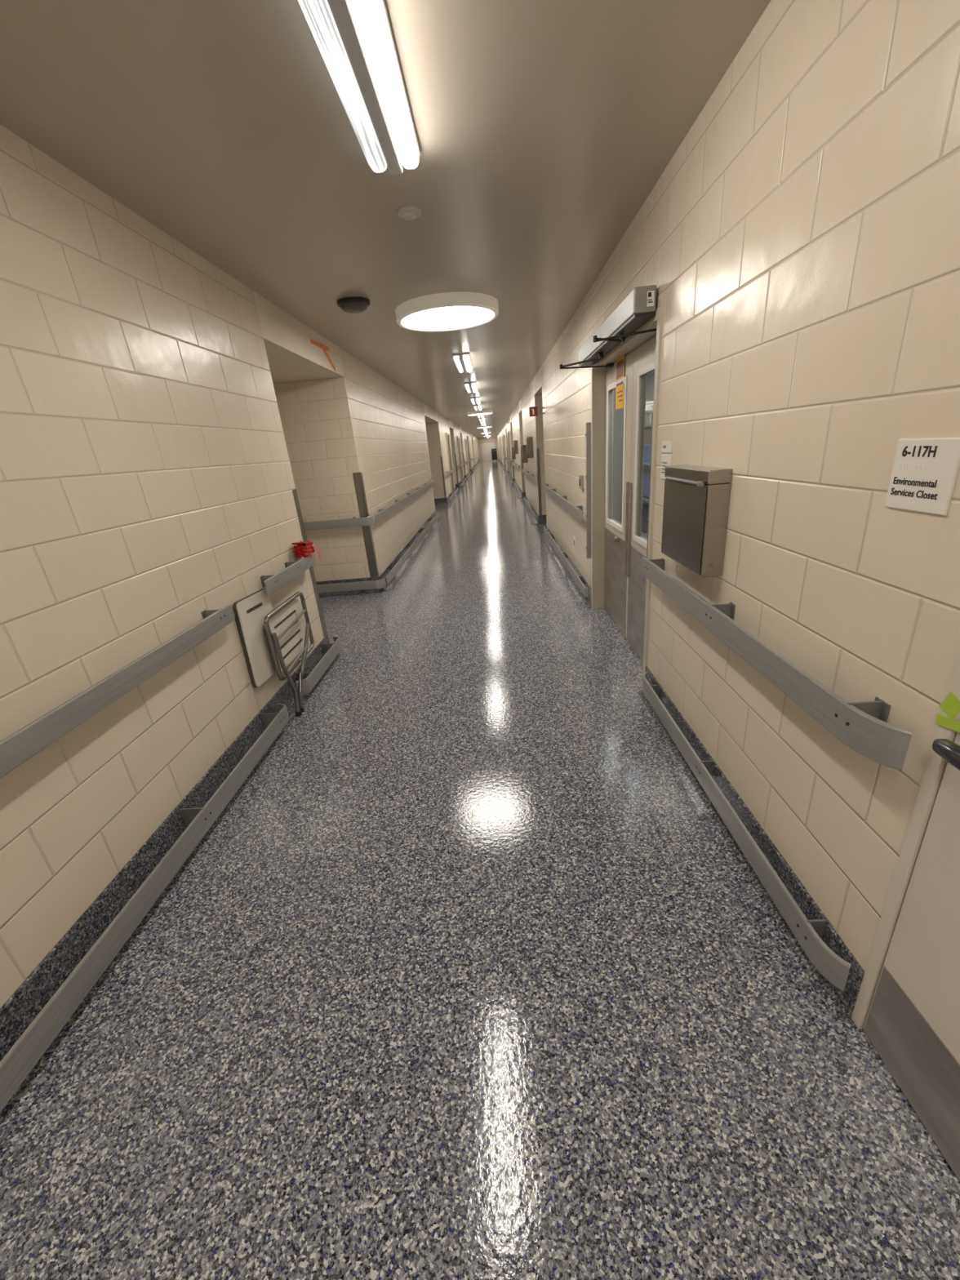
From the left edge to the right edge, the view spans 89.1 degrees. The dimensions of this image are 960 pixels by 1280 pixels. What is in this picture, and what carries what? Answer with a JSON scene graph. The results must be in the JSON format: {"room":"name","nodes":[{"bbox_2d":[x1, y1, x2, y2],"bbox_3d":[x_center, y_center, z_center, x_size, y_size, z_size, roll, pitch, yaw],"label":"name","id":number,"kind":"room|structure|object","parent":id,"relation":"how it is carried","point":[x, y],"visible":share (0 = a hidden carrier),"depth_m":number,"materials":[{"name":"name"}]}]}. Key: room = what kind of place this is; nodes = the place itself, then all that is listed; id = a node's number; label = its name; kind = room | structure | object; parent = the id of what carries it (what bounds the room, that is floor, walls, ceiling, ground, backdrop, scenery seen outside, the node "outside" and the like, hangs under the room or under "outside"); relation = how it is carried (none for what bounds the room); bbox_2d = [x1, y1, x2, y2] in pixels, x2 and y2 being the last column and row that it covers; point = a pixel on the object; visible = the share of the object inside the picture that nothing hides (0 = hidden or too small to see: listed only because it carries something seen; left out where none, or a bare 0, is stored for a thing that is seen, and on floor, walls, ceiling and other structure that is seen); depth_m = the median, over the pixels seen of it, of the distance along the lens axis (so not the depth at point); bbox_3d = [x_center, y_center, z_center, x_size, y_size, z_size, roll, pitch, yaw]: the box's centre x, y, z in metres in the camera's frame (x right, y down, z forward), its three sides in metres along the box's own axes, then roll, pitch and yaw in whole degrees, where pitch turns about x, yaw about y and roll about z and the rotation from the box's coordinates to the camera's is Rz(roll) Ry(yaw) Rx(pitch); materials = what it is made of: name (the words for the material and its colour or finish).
{"room":"hospital interior","nodes":[
{"label":"hospital interior","id":0,"kind":"room"},
{"bbox_2d":[0,124,324,1008],"bbox_3d":[-2.308,0.389,0.167,1.600,2.700,7.930,-4,21,3],"label":"wall","id":1,"kind":"structure","parent":0,"point":[147,484],"depth_m":1.95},
{"bbox_2d":[0,604,235,777],"bbox_3d":[-1.423,0.764,0.318,0.094,0.093,4.970,-4,21,3],"label":"handrail","id":2,"kind":"object","parent":1,"relation":"attached to","point":[24,744],"visible":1,"depth_m":1.73,"materials":[{"name":"plastic"}]},
{"bbox_2d":[0,703,289,1112],"bbox_3d":[-1.339,1.416,0.718,0.130,0.108,5.237,-4,21,3],"label":"rail","id":3,"kind":"object","parent":1,"relation":"attached to","point":[28,1050],"visible":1,"depth_m":1.70,"materials":[{"name":"plastic"}]},
{"bbox_2d":[0,634,329,1061],"bbox_3d":[-1.923,1.525,0.638,1.155,0.185,7.985,-4,21,3],"label":"baseboard","id":4,"kind":"structure","parent":1,"relation":"attached to","point":[20,1011],"depth_m":1.84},
{"bbox_2d":[260,554,314,595],"bbox_3d":[-1.356,-0.483,3.440,0.094,0.093,0.896,-4,21,3],"label":"handrail","id":5,"kind":"object","parent":1,"relation":"attached to","point":[272,583],"visible":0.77,"depth_m":3.32,"materials":[{"name":"plastic"}]},
{"bbox_2d":[291,540,320,559],"bbox_3d":[-1.333,-0.680,3.746,0.112,0.183,0.248,-4,21,3],"label":"strap","id":6,"kind":"object","parent":5,"relation":"on","point":[303,549],"visible":1,"depth_m":3.65,"materials":[{"name":"fabric"}]},
{"bbox_2d":[292,488,327,636],"bbox_3d":[-1.419,-0.598,3.983,0.078,1.210,0.078,-4,21,3],"label":"guard","id":7,"kind":"object","parent":1,"relation":"attached to","point":[294,491],"visible":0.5,"depth_m":3.99,"materials":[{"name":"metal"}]},
{"bbox_2d":[295,636,342,694],"bbox_3d":[-1.270,0.177,3.847,0.130,0.108,0.884,-4,21,3],"label":"rail","id":8,"kind":"object","parent":1,"relation":"attached to","point":[331,651],"visible":0.95,"depth_m":3.73,"materials":[{"name":"plastic"}]},
{"bbox_2d":[253,290,343,383],"bbox_3d":[-2.310,-2.564,4.349,1.600,0.280,2.020,-4,21,3],"label":"wall","id":9,"kind":"structure","parent":0,"point":[291,355],"depth_m":4.21,"materials":[{"name":"beige paint"}]},
{"bbox_2d":[310,338,335,370],"bbox_3d":[-1.500,-2.738,4.676,0.007,0.200,0.650,-4,21,3],"label":"tape","id":10,"kind":"object","parent":9,"relation":"attached to","point":[324,348],"visible":1,"depth_m":4.70,"materials":[{"name":"orange plastic"}]},
{"bbox_2d":[273,346,435,582],"bbox_3d":[-2.115,-3.094,8.960,1.600,2.700,6.950,-4,21,3],"label":"wall","id":11,"kind":"structure","parent":0,"point":[359,420],"depth_m":5.97,"materials":[{"name":"beige tile"}]},
{"bbox_2d":[303,515,373,530],"bbox_3d":[-1.911,-1.385,5.849,1.274,0.110,0.081,-4,21,3],"label":"handrail","id":12,"kind":"object","parent":11,"relation":"attached to","point":[366,521],"visible":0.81,"depth_m":5.80,"materials":[{"name":"plastic"}]},
{"bbox_2d":[316,577,386,593],"bbox_3d":[-1.833,-0.669,6.115,1.301,0.115,0.111,-4,21,3],"label":"rail","id":13,"kind":"object","parent":11,"relation":"attached to","point":[372,584],"visible":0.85,"depth_m":6.06,"materials":[{"name":"plastic"}]},
{"bbox_2d":[352,471,378,577],"bbox_3d":[-1.383,-1.384,5.927,0.088,1.240,0.088,-4,21,3],"label":"guard","id":14,"kind":"object","parent":11,"relation":"attached to","point":[357,477],"visible":0.96,"depth_m":5.90,"materials":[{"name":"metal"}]},
{"bbox_2d":[315,510,438,596],"bbox_3d":[-1.669,-1.953,9.402,1.281,0.185,7.060,-4,21,3],"label":"baseboard","id":15,"kind":"structure","parent":11,"relation":"attached to","point":[391,586],"depth_m":6.58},
{"bbox_2d":[373,480,435,524],"bbox_3d":[-1.238,-2.708,9.059,0.084,0.103,6.806,-4,21,3],"label":"handrail","id":16,"kind":"object","parent":11,"relation":"attached to","point":[382,513],"visible":1,"depth_m":7.54,"materials":[{"name":"plastic"}]},
{"bbox_2d":[385,511,439,585],"bbox_3d":[-1.157,-2.004,9.353,0.114,0.108,6.876,-4,21,3],"label":"rail","id":17,"kind":"object","parent":11,"relation":"attached to","point":[396,566],"visible":0.93,"depth_m":7.85,"materials":[{"name":"plastic"}]},
{"bbox_2d":[0,0,770,438],"bbox_3d":[0.579,-12.507,28.383,7.100,0.100,70.400,-4,21,3],"label":"ceiling","id":18,"kind":"structure","parent":0,"point":[544,128],"depth_m":1.86,"materials":[{"name":"paint"}]},
{"bbox_2d":[337,296,370,313],"bbox_3d":[-0.970,-2.570,3.758,0.250,0.066,0.250,-4,21,3],"label":"dome security camera","id":19,"kind":"object","parent":18,"relation":"attached to","point":[353,304],"visible":1,"depth_m":3.69,"materials":[{"name":"black plastic"}]},
{"bbox_2d":[297,0,420,174],"bbox_3d":[-0.353,-1.698,1.403,0.210,0.068,1.224,-4,21,3],"label":"ceiling light","id":20,"kind":"object","parent":18,"relation":"attached to","point":[354,40],"visible":1,"depth_m":1.46,"materials":[{"name":"white plastic"}]},
{"bbox_2d":[397,206,422,220],"bbox_3d":[-0.352,-2.131,2.445,0.120,0.026,0.120,-4,21,3],"label":"smoke detector","id":21,"kind":"object","parent":18,"relation":"attached to","point":[408,213],"visible":1,"depth_m":2.42,"materials":[{"name":"white plastic"}]},
{"bbox_2d":[395,291,498,332],"bbox_3d":[-0.277,-2.768,4.138,0.870,0.095,0.870,-4,21,3],"label":"round ceiling light","id":22,"kind":"object","parent":18,"relation":"attached to","point":[457,310],"visible":1,"depth_m":3.94,"materials":[{"name":"white plastic"}]},
{"bbox_2d":[453,352,472,373],"bbox_3d":[-0.227,-3.808,6.729,0.210,0.068,1.224,-4,21,3],"label":"ceiling light","id":23,"kind":"object","parent":18,"relation":"attached to","point":[463,361],"visible":1,"depth_m":6.43,"materials":[{"name":"white plastic"}]},
{"bbox_2d":[464,382,477,393],"bbox_3d":[-0.167,-4.894,9.471,0.210,0.068,1.224,-4,21,3],"label":"ceiling light","id":24,"kind":"object","parent":18,"relation":"attached to","point":[471,387],"visible":1,"depth_m":9.13,"materials":[{"name":"white"}]},
{"bbox_2d":[470,396,479,404],"bbox_3d":[-0.108,-5.962,12.166,0.210,0.068,1.224,-4,21,3],"label":"ceiling light","id":25,"kind":"object","parent":18,"relation":"attached to","point":[476,401],"visible":1,"depth_m":11.77,"materials":[{"name":"white plastic"}]},
{"bbox_2d":[473,404,481,410],"bbox_3d":[-0.061,-6.809,14.304,0.210,0.068,1.224,-4,21,3],"label":"ceiling light","id":26,"kind":"object","parent":18,"relation":"attached to","point":[477,407],"visible":1,"depth_m":13.84,"materials":[{"name":"white plastic"}]},
{"bbox_2d":[466,409,493,415],"bbox_3d":[0.003,-7.570,16.258,0.870,0.095,0.870,-4,21,3],"label":"round ceiling light","id":27,"kind":"object","parent":18,"relation":"attached to","point":[486,411],"visible":1,"depth_m":15.96,"materials":[{"name":"white plastic"}]},
{"bbox_2d":[476,425,492,428],"bbox_3d":[0.244,-11.952,27.320,0.870,0.095,0.870,-4,21,3],"label":"round ceiling light","id":28,"kind":"object","parent":18,"relation":"attached to","point":[485,426],"visible":0.96,"depth_m":27.02,"materials":[{"name":"white plastic"}]},
{"bbox_2d":[422,402,438,422],"bbox_3d":[-2.115,-6.103,13.282,1.600,0.280,3.300,-4,21,3],"label":"wall","id":29,"kind":"structure","parent":0,"point":[430,415],"depth_m":13.21,"materials":[{"name":"beige paint"}]},
{"bbox_2d":[425,411,455,498],"bbox_3d":[-1.734,-6.413,17.293,1.200,2.700,4.400,-4,21,3],"label":"wall","id":30,"kind":"structure","parent":0,"point":[436,436],"depth_m":15.41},
{"bbox_2d":[440,456,446,497],"bbox_3d":[-1.160,-5.153,15.440,0.058,1.240,0.058,-4,21,3],"label":"guard","id":31,"kind":"object","parent":30,"relation":"attached to","point":[441,457],"visible":1,"depth_m":15.41,"materials":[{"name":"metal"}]},
{"bbox_2d":[434,487,457,504],"bbox_3d":[-1.489,-5.247,17.720,1.278,0.185,4.455,-4,21,3],"label":"baseboard","id":32,"kind":"structure","parent":30,"relation":"attached to","point":[440,500],"depth_m":15.69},
{"bbox_2d":[444,432,454,493],"bbox_3d":[-1.054,-6.375,17.777,0.101,2.160,1.100,-4,21,3],"label":"door","id":33,"kind":"structure","parent":30,"relation":"in","point":[447,437],"depth_m":17.60,"materials":[{"name":"paint"}]},
{"bbox_2d":[445,467,455,475],"bbox_3d":[-1.056,-6.015,17.407,0.084,0.103,4.246,-4,21,3],"label":"handrail","id":34,"kind":"object","parent":30,"relation":"attached to","point":[451,471],"visible":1,"depth_m":17.15,"materials":[{"name":"plastic"}]},
{"bbox_2d":[448,487,457,501],"bbox_3d":[-0.975,-5.315,17.711,0.114,0.108,4.293,-4,21,3],"label":"rail","id":35,"kind":"object","parent":30,"relation":"attached to","point":[456,490],"visible":0.96,"depth_m":17.06,"materials":[{"name":"plastic"}]},
{"bbox_2d":[448,419,453,429],"bbox_3d":[-1.971,-8.699,19.835,1.600,0.280,2.000,-4,21,3],"label":"wall","id":36,"kind":"structure","parent":0,"point":[451,424],"depth_m":19.81,"materials":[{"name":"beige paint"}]},
{"bbox_2d":[449,422,464,484],"bbox_3d":[-1.599,-8.862,23.474,1.200,2.700,4.900,-4,21,3],"label":"wall","id":37,"kind":"structure","parent":0,"point":[455,433],"depth_m":21.65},
{"bbox_2d":[454,453,458,483],"bbox_3d":[-1.030,-7.510,21.389,0.058,1.240,0.058,-4,21,3],"label":"guard","id":38,"kind":"object","parent":37,"relation":"attached to","point":[455,454],"visible":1,"depth_m":21.35,"materials":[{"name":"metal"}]},
{"bbox_2d":[457,436,463,481],"bbox_3d":[-0.928,-8.658,23.540,0.101,2.160,1.100,-4,21,3],"label":"door","id":39,"kind":"structure","parent":37,"relation":"in","point":[458,437],"depth_m":23.32,"materials":[{"name":"paint"}]},
{"bbox_2d":[455,477,465,488],"bbox_3d":[-1.353,-7.696,23.901,1.279,0.185,4.955,-4,21,3],"label":"baseboard","id":40,"kind":"structure","parent":37,"relation":"attached to","point":[456,485],"depth_m":21.65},
{"bbox_2d":[460,427,469,475],"bbox_3d":[-1.456,-11.458,30.027,1.200,2.700,5.800,-4,21,3],"label":"wall","id":41,"kind":"structure","parent":0,"point":[463,435],"depth_m":28.32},
{"bbox_2d":[462,452,465,475],"bbox_3d":[-0.896,-9.940,27.524,0.058,1.240,0.058,-4,21,3],"label":"guard","id":42,"kind":"object","parent":41,"relation":"attached to","point":[463,452],"visible":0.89,"depth_m":27.52,"materials":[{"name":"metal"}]},
{"bbox_2d":[464,439,469,474],"bbox_3d":[-0.776,-11.420,30.511,0.101,2.160,1.100,-4,21,3],"label":"door","id":43,"kind":"structure","parent":41,"relation":"in","point":[464,439],"depth_m":30.28,"materials":[{"name":"paint"}]},
{"bbox_2d":[466,431,474,469],"bbox_3d":[-1.285,-14.551,37.835,1.200,2.700,7.000,-4,21,3],"label":"wall","id":44,"kind":"structure","parent":0,"point":[468,437],"depth_m":36.63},
{"bbox_2d":[471,435,479,465],"bbox_3d":[-0.971,-20.258,52.243,1.200,2.700,20.000,-4,21,3],"label":"wall","id":45,"kind":"structure","parent":0,"point":[474,440],"depth_m":48.48,"materials":[{"name":"beige paint"}]},
{"bbox_2d":[0,459,959,1279],"bbox_3d":[0.818,-9.912,29.406,7.100,0.100,70.400,-4,21,3],"label":"floor","id":46,"kind":"structure","parent":0,"point":[468,976],"depth_m":1.44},
{"bbox_2d":[233,588,314,716],"bbox_3d":[-1.295,0.057,3.271,0.134,0.875,0.802,-4,21,3],"label":"seat","id":47,"kind":"object","parent":46,"relation":"on","point":[271,639],"visible":0.98,"depth_m":3.09,"materials":[{"name":"plastic"}]},
{"bbox_2d":[491,448,497,461],"bbox_3d":[1.643,-21.268,56.043,0.600,1.350,0.885,-4,21,3],"label":"cart","id":48,"kind":"object","parent":46,"relation":"on","point":[494,454],"visible":0.94,"depth_m":55.69,"materials":[{"name":"black plastic"}]},
{"bbox_2d":[477,436,498,461],"bbox_3d":[1.044,-24.098,61.516,2.633,2.700,0.150,-4,21,3],"label":"wall","id":49,"kind":"structure","parent":0,"point":[492,438],"depth_m":61.13,"materials":[{"name":"beige paint"}]},
{"bbox_2d":[480,441,496,461],"bbox_3d":[1.082,-23.811,61.505,1.940,2.170,0.080,-4,21,3],"label":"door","id":50,"kind":"structure","parent":49,"relation":"in","point":[485,455],"depth_m":61.43,"materials":[{"name":"paint"}]},
{"bbox_2d":[497,433,502,462],"bbox_3d":[2.569,-20.880,52.995,1.000,2.700,18.000,-4,21,3],"label":"wall","id":51,"kind":"structure","parent":0,"point":[498,436],"depth_m":50.12,"materials":[{"name":"beige paint"}]},
{"bbox_2d":[499,429,504,466],"bbox_3d":[2.260,-15.283,38.866,1.000,2.700,8.400,-4,21,3],"label":"wall","id":52,"kind":"structure","parent":0,"point":[500,432],"depth_m":37.84,"materials":[{"name":"beige paint"}]},
{"bbox_2d":[502,424,507,470],"bbox_3d":[2.078,-11.969,30.500,1.000,2.700,6.400,-4,21,3],"label":"wall","id":53,"kind":"structure","parent":0,"point":[504,431],"depth_m":28.74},
{"bbox_2d":[503,435,506,471],"bbox_3d":[1.547,-11.587,30.394,0.101,2.160,1.100,-4,21,3],"label":"door","id":54,"kind":"structure","parent":53,"relation":"in","point":[504,435],"depth_m":30.03,"materials":[{"name":"paint"}]},
{"bbox_2d":[506,416,515,479],"bbox_3d":[1.925,-9.207,23.529,1.000,2.700,5.400,-4,21,3],"label":"wall","id":55,"kind":"structure","parent":0,"point":[508,426],"depth_m":21.89,"materials":[{"name":"beige paint"}]},
{"bbox_2d":[506,431,511,476],"bbox_3d":[1.395,-8.826,23.423,0.101,2.160,1.100,-4,21,3],"label":"door","id":56,"kind":"structure","parent":55,"relation":"in","point":[508,433],"depth_m":23.17,"materials":[{"name":"paint"}]},
{"bbox_2d":[508,472,515,483],"bbox_3d":[1.842,-8.018,23.972,0.981,0.185,5.455,-4,21,3],"label":"baseboard","id":57,"kind":"structure","parent":55,"relation":"attached to","point":[509,479],"depth_m":22.15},
{"bbox_2d":[511,458,514,478],"bbox_3d":[1.443,-7.707,21.257,0.058,1.280,0.058,-4,21,3],"label":"guard","id":58,"kind":"object","parent":55,"relation":"attached to","point":[512,459],"visible":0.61,"depth_m":21.33,"materials":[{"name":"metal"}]},
{"bbox_2d":[511,403,525,492],"bbox_3d":[1.785,-6.667,17.115,1.000,2.700,5.200,-4,21,3],"label":"wall","id":59,"kind":"structure","parent":0,"point":[517,418],"depth_m":15.83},
{"bbox_2d":[511,447,515,459],"bbox_3d":[1.252,-6.976,18.188,0.130,0.420,0.340,-4,21,3],"label":"wall dispenser","id":60,"kind":"object","parent":59,"relation":"attached to","point":[513,455],"visible":0.84,"depth_m":18.05,"materials":[{"name":"metal"}]},
{"bbox_2d":[513,440,518,453],"bbox_3d":[1.194,-6.425,16.256,0.130,0.420,0.340,-4,21,3],"label":"wall dispenser","id":61,"kind":"object","parent":59,"relation":"attached to","point":[515,442],"visible":0.97,"depth_m":16.11,"materials":[{"name":"metal"}]},
{"bbox_2d":[511,462,519,470],"bbox_3d":[1.286,-6.184,17.289,0.084,0.103,5.046,-4,21,3],"label":"handrail","id":62,"kind":"object","parent":59,"relation":"attached to","point":[513,463],"visible":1,"depth_m":16.58,"materials":[{"name":"plastic"}]},
{"bbox_2d":[513,481,522,495],"bbox_3d":[1.355,-5.503,17.585,0.074,0.103,5.092,-4,21,3],"label":"rail","id":63,"kind":"object","parent":59,"relation":"attached to","point":[515,485],"visible":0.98,"depth_m":16.68,"materials":[{"name":"plastic"}]},
{"bbox_2d":[514,481,525,498],"bbox_3d":[1.702,-5.477,17.559,0.981,0.185,5.255,-4,21,3],"label":"baseboard","id":64,"kind":"structure","parent":59,"relation":"attached to","point":[518,495],"depth_m":15.83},
{"bbox_2d":[520,448,524,492],"bbox_3d":[1.305,-5.203,14.936,0.058,1.280,0.058,-4,21,3],"label":"guard","id":65,"kind":"object","parent":59,"relation":"attached to","point":[522,474],"visible":0.82,"depth_m":14.97,"materials":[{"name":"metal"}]},
{"bbox_2d":[518,399,521,413],"bbox_3d":[1.615,-6.573,13.606,1.000,0.280,1.400,-4,21,3],"label":"wall","id":66,"kind":"structure","parent":0,"point":[520,401],"depth_m":13.63,"materials":[{"name":"beige paint"}]},
{"bbox_2d":[520,378,546,515],"bbox_3d":[1.663,-4.439,11.492,1.000,2.700,4.100,-4,21,3],"label":"wall","id":67,"kind":"structure","parent":0,"point":[532,426],"depth_m":10.17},
{"bbox_2d":[521,444,527,462],"bbox_3d":[1.120,-4.702,12.314,0.130,0.420,0.340,-4,21,3],"label":"wall dispenser","id":68,"kind":"object","parent":67,"relation":"attached to","point":[524,459],"visible":0.97,"depth_m":12.17,"materials":[{"name":"metal"}]},
{"bbox_2d":[522,469,533,482],"bbox_3d":[1.163,-3.956,11.665,0.084,0.103,3.946,-4,21,3],"label":"handrail","id":69,"kind":"object","parent":67,"relation":"attached to","point":[526,473],"visible":1,"depth_m":11.15,"materials":[{"name":"plastic"}]},
{"bbox_2d":[525,436,533,457],"bbox_3d":[1.069,-4.142,10.493,0.130,0.420,0.340,-4,21,3],"label":"wall dispenser","id":70,"kind":"object","parent":67,"relation":"attached to","point":[530,454],"visible":1,"depth_m":10.35,"materials":[{"name":"metal"}]},
{"bbox_2d":[524,497,537,519],"bbox_3d":[1.232,-3.276,11.962,0.074,0.103,3.992,-4,21,3],"label":"rail","id":71,"kind":"object","parent":67,"relation":"attached to","point":[531,508],"visible":0.97,"depth_m":11.28,"materials":[{"name":"plastic"}]},
{"bbox_2d":[524,496,546,524],"bbox_3d":[1.580,-3.250,11.935,0.980,0.185,4.155,-4,21,3],"label":"baseboard","id":72,"kind":"structure","parent":67,"relation":"attached to","point":[541,518],"depth_m":10.49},
{"bbox_2d":[536,448,542,515],"bbox_3d":[1.194,-3.178,9.824,0.058,1.280,0.058,-4,21,3],"label":"guard","id":73,"kind":"object","parent":67,"relation":"attached to","point":[537,449],"visible":1,"depth_m":9.80,"materials":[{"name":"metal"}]},
{"bbox_2d":[533,367,542,394],"bbox_3d":[1.504,-4.548,8.493,1.000,0.280,1.400,-4,21,3],"label":"wall","id":74,"kind":"structure","parent":0,"point":[537,379],"depth_m":8.51,"materials":[{"name":"beige paint"}]},
{"bbox_2d":[541,0,959,971],"bbox_3d":[1.098,-1.667,4.590,0.170,2.700,7.995,-4,21,3],"label":"wall","id":75,"kind":"structure","parent":0,"point":[811,318],"depth_m":1.36,"materials":[{"name":"beige tile"}]},
{"bbox_2d":[528,406,544,416],"bbox_3d":[0.911,-3.653,7.784,0.242,0.140,0.010,-4,21,3],"label":"sign","id":76,"kind":"object","parent":75,"relation":"attached to","point":[533,410],"visible":1,"depth_m":7.78,"materials":[{"name":"red plastic"}]},
{"bbox_2d":[541,482,583,522],"bbox_3d":[1.050,-1.914,6.511,0.084,0.103,4.036,-4,21,3],"label":"handrail","id":77,"kind":"object","parent":75,"relation":"attached to","point":[577,511],"visible":1,"depth_m":5.74,"materials":[{"name":"plastic"}]},
{"bbox_2d":[543,525,588,597],"bbox_3d":[1.124,-1.236,6.812,0.064,0.103,4.134,-4,21,3],"label":"rail","id":78,"kind":"object","parent":75,"relation":"attached to","point":[578,580],"visible":0.98,"depth_m":5.90,"materials":[{"name":"plastic"}]},
{"bbox_2d":[544,525,591,608],"bbox_3d":[1.131,-1.185,6.800,0.055,0.185,4.240,-4,21,3],"label":"baseboard","id":79,"kind":"structure","parent":75,"relation":"attached to","point":[587,601],"depth_m":5.88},
{"bbox_2d":[578,475,583,488],"bbox_3d":[1.018,-1.584,4.891,0.040,0.130,0.100,-4,21,3],"label":"button","id":80,"kind":"object","parent":75,"relation":"attached to","point":[581,477],"visible":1,"depth_m":4.85,"materials":[{"name":"plastic"}]},
{"bbox_2d":[585,422,591,558],"bbox_3d":[1.005,-1.349,4.489,0.059,1.200,0.040,-4,21,3],"label":"strip","id":81,"kind":"object","parent":75,"relation":"attached to","point":[588,434],"visible":0.87,"depth_m":4.46,"materials":[{"name":"metal"}]},
{"bbox_2d":[559,284,656,368],"bbox_3d":[0.806,-1.991,3.248,0.430,0.180,1.683,-4,21,3],"label":"operator","id":82,"kind":"object","parent":75,"relation":"attached to","point":[637,308],"visible":0.93,"depth_m":2.77,"materials":[{"name":"satin aluminium"},{"name":"black metal"},{"name":"plastic"}]},
{"bbox_2d":[648,292,653,302],"bbox_3d":[0.857,-1.721,2.449,0.024,0.045,0.001,-4,21,3],"label":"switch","id":83,"kind":"object","parent":82,"relation":"attached to","point":[650,294],"depth_m":2.45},
{"bbox_2d":[604,351,633,638],"bbox_3d":[1.123,-1.128,4.038,0.095,2.080,0.847,-4,21,3],"label":"door","id":84,"kind":"structure","parent":75,"relation":"in","point":[618,440],"depth_m":4.01,"materials":[{"name":"paint"}]},
{"bbox_2d":[615,355,624,409],"bbox_3d":[1.042,-1.910,3.631,0.003,0.340,0.240,-4,21,3],"label":"paper notice","id":85,"kind":"object","parent":84,"relation":"attached to","point":[620,362],"visible":1,"depth_m":3.62,"materials":[{"name":"yellow paper"}]},
{"bbox_2d":[616,358,623,401],"bbox_3d":[1.039,-1.924,3.626,0.001,0.270,0.200,-4,21,3],"label":"print","id":86,"kind":"object","parent":85,"relation":"attached to","point":[620,362],"depth_m":3.62},
{"bbox_2d":[591,305,662,682],"bbox_3d":[1.092,-0.993,3.633,0.182,2.150,1.800,-4,21,3],"label":"trim","id":87,"kind":"structure","parent":75,"relation":"attached to","point":[631,343],"depth_m":4.13,"materials":[{"name":"paint"}]},
{"bbox_2d":[626,335,656,662],"bbox_3d":[1.103,-0.814,3.245,0.101,2.080,0.847,-4,21,3],"label":"door","id":88,"kind":"structure","parent":75,"relation":"in","point":[644,357],"depth_m":3.37,"materials":[{"name":"paint"}]},
{"bbox_2d":[660,440,672,479],"bbox_3d":[0.958,-0.923,2.508,0.007,0.185,0.150,-4,21,3],"label":"door sign","id":89,"kind":"object","parent":75,"relation":"attached to","point":[667,446],"visible":0.85,"depth_m":2.50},
{"bbox_2d":[661,464,733,577],"bbox_3d":[0.916,-0.537,2.132,0.109,0.412,0.503,-4,21,3],"label":"upper cabinet","id":90,"kind":"object","parent":75,"relation":"attached to","point":[696,499],"visible":1,"depth_m":1.97,"materials":[{"name":"metal"}]},
{"bbox_2d":[642,671,851,991],"bbox_3d":[1.020,0.589,2.207,0.072,0.103,1.870,-4,21,3],"label":"rail","id":91,"kind":"object","parent":75,"relation":"attached to","point":[808,933],"visible":0.98,"depth_m":1.68,"materials":[{"name":"metal"}]},
{"bbox_2d":[637,666,864,1017],"bbox_3d":[1.032,0.617,2.252,0.055,0.185,1.965,-4,21,3],"label":"baseboard","id":92,"kind":"structure","parent":75,"relation":"attached to","point":[839,1003],"depth_m":1.71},
{"bbox_2d":[641,556,912,770],"bbox_3d":[0.946,-0.091,1.923,0.092,0.103,1.838,-4,21,3],"label":"handrail","id":93,"kind":"object","parent":75,"relation":"attached to","point":[864,727],"visible":1,"depth_m":1.34,"materials":[{"name":"metal"}]},
{"bbox_2d":[884,437,959,515],"bbox_3d":[0.925,-0.345,1.021,0.008,0.145,0.160,-4,21,3],"label":"room sign","id":94,"kind":"object","parent":75,"relation":"attached to","point":[924,473],"visible":1,"depth_m":1.01,"materials":[{"name":"white plastic"}]},
{"bbox_3d":[0.915,-1.003,0.005,0.170,0.550,1.025,-4,21,3],"label":"wall","id":95,"kind":"structure","parent":0,"visible":0},
{"bbox_2d":[851,655,959,1028],"bbox_3d":[1.003,0.250,0.499,0.124,2.150,1.025,-4,21,3],"label":"trim","id":96,"kind":"structure","parent":95,"relation":"attached to","point":[935,767],"depth_m":1.14,"materials":[{"name":"paint"}]},
{"bbox_2d":[862,732,959,1181],"bbox_3d":[0.935,0.267,0.508,0.121,2.105,0.957,-4,21,3],"label":"door","id":97,"kind":"structure","parent":95,"relation":"in","point":[913,1020],"depth_m":1.10,"materials":[{"name":"paint"}]},
{"bbox_2d":[935,713,959,733],"bbox_3d":[0.957,0.171,0.988,0.003,0.036,0.073,-4,21,3],"label":"tape","id":98,"kind":"object","parent":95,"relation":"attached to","point":[944,721],"visible":1,"depth_m":0.99,"materials":[{"name":"green plastic"}]},
{"bbox_2d":[938,691,959,719],"bbox_3d":[0.956,0.133,0.988,0.002,0.054,0.049,-4,21,3],"label":"tape","id":99,"kind":"object","parent":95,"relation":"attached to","point":[950,705],"visible":1,"depth_m":0.99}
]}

